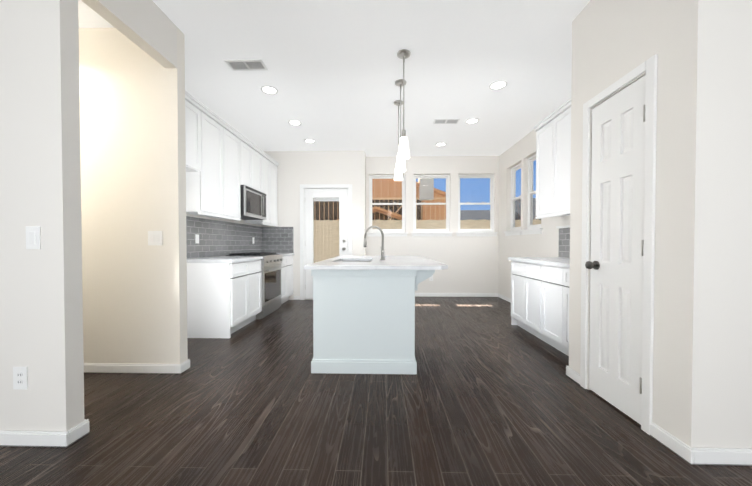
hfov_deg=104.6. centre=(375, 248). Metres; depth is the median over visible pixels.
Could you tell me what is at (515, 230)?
window
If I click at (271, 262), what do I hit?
range
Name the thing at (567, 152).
upper cabinet
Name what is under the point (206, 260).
countertop
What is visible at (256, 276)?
base cabinet
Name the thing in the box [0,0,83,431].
wall pier
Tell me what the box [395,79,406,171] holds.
pendant light
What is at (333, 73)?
ceiling
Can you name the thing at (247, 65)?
ceiling vent
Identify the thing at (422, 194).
framing
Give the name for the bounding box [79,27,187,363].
wall
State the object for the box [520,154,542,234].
window
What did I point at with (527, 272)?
base cabinet
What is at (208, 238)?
backsplash
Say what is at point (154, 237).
light switch
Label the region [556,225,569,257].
backsplash
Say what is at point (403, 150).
pendant light
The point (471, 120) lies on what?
recessed light
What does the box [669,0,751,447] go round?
wall
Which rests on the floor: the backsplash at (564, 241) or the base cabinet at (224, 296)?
the base cabinet at (224, 296)
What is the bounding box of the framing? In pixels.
[313,179,445,254]
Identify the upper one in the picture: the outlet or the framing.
the framing
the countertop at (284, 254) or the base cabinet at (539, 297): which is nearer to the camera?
the base cabinet at (539, 297)
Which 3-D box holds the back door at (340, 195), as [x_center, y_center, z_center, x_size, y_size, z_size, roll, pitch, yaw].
[-0.977,-0.087,5.660,0.844,2.160,0.119,0,1,1]
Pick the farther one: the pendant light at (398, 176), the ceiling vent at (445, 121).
the ceiling vent at (445, 121)
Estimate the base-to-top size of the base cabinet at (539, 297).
0.876 m
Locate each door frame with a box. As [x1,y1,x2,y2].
[300,184,351,299]
[580,54,657,434]
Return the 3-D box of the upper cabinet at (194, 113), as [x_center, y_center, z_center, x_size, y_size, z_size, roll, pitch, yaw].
[-2.137,-1.225,3.066,0.317,0.725,0.438,0,1,1]
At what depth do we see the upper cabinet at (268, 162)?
5.23 m
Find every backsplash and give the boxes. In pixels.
[186,216,293,258]
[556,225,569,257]
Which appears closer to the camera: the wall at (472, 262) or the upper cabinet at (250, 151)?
the upper cabinet at (250, 151)
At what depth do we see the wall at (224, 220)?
4.32 m
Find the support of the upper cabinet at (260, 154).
attached to the wall at (224, 220)
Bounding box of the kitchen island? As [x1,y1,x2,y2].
[308,268,433,374]
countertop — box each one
[187,257,262,264]
[243,253,293,256]
[304,256,371,271]
[368,256,447,271]
[508,257,569,268]
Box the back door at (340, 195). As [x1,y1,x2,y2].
[305,188,347,298]
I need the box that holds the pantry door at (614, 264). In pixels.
[585,75,645,424]
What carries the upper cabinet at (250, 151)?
attached to the wall at (224, 220)
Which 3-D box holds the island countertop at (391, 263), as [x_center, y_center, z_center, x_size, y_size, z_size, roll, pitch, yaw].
[0.295,0.143,3.430,0.670,0.034,2.084,0,1,1]
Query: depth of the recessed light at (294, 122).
4.31 m
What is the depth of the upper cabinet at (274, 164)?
5.54 m
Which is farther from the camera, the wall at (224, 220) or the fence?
the fence
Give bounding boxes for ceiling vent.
[224,59,267,70]
[433,119,459,123]
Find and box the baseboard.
[0,293,751,465]
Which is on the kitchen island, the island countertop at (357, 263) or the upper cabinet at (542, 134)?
the island countertop at (357, 263)
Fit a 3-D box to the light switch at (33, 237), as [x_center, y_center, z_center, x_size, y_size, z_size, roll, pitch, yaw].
[-1.838,-0.056,1.556,0.078,0.122,0.009,0,1,1]
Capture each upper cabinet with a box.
[185,95,204,174]
[186,111,228,218]
[229,127,244,218]
[244,155,272,225]
[245,139,256,189]
[257,151,264,192]
[273,163,276,226]
[533,118,569,217]
[549,102,568,213]
[565,102,570,213]
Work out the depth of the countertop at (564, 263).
3.29 m
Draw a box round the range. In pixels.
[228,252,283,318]
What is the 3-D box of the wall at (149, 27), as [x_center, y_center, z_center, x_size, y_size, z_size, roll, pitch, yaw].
[-1.714,-1.665,2.022,0.100,0.345,0.786,0,1,1]
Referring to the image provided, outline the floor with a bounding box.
[0,297,751,485]
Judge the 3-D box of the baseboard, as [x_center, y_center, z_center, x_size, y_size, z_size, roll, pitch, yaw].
[-0.337,0.996,3.768,9.750,0.082,4.574,0,1,1]
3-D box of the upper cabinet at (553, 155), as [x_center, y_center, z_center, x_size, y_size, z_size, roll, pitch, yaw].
[2.292,-1.004,3.317,0.327,1.175,0.507,0,1,1]
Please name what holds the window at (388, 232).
in the wall at (472, 262)
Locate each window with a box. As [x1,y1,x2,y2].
[367,175,407,235]
[411,175,452,235]
[456,174,497,235]
[504,163,520,235]
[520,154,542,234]
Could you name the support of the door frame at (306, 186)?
attached to the wall at (295, 169)
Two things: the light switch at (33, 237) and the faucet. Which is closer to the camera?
the light switch at (33, 237)
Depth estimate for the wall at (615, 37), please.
1.74 m
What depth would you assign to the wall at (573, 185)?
2.35 m
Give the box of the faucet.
[363,226,384,259]
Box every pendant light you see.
[393,100,402,180]
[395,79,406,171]
[397,49,410,159]
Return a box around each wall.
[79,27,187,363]
[81,0,176,67]
[186,214,261,258]
[262,151,365,299]
[366,156,498,292]
[498,129,569,297]
[569,17,576,368]
[573,0,672,432]
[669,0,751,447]
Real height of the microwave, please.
0.442 m
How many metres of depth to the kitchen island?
2.44 m
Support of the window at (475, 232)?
in the wall at (472, 262)
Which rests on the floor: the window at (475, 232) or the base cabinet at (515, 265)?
the base cabinet at (515, 265)
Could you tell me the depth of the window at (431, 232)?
6.08 m
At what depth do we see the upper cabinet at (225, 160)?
3.51 m
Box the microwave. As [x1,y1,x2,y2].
[240,185,265,219]
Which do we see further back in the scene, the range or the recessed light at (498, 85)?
the range
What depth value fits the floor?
1.77 m
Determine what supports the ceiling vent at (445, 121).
in the ceiling
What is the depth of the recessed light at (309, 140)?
5.08 m
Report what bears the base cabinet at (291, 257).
on the floor
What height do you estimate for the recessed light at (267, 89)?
0.008 m
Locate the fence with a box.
[314,219,540,262]
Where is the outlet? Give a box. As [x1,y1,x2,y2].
[13,367,27,389]
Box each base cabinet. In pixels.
[187,261,250,337]
[251,261,261,321]
[281,257,290,303]
[291,257,292,294]
[511,261,519,326]
[520,261,535,335]
[536,265,555,347]
[556,265,569,355]
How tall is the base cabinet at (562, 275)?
0.876 m
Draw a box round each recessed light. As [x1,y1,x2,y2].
[260,85,277,94]
[288,120,301,125]
[304,139,315,142]
[435,142,445,145]
[465,118,478,123]
[489,80,507,89]
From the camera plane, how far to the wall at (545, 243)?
5.03 m
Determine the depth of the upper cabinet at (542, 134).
3.74 m
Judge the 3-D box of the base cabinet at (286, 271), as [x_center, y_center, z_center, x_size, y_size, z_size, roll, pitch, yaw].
[-1.937,0.579,5.182,0.617,0.876,0.417,0,1,1]
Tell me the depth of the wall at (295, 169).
5.64 m
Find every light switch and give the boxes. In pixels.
[26,226,40,248]
[148,231,162,244]
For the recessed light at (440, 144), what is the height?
0.008 m
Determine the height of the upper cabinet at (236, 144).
1.175 m
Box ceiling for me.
[78,0,589,156]
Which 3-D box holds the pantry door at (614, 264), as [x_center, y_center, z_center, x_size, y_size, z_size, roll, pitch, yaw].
[1.571,0.015,1.934,0.105,2.074,0.448,0,1,1]

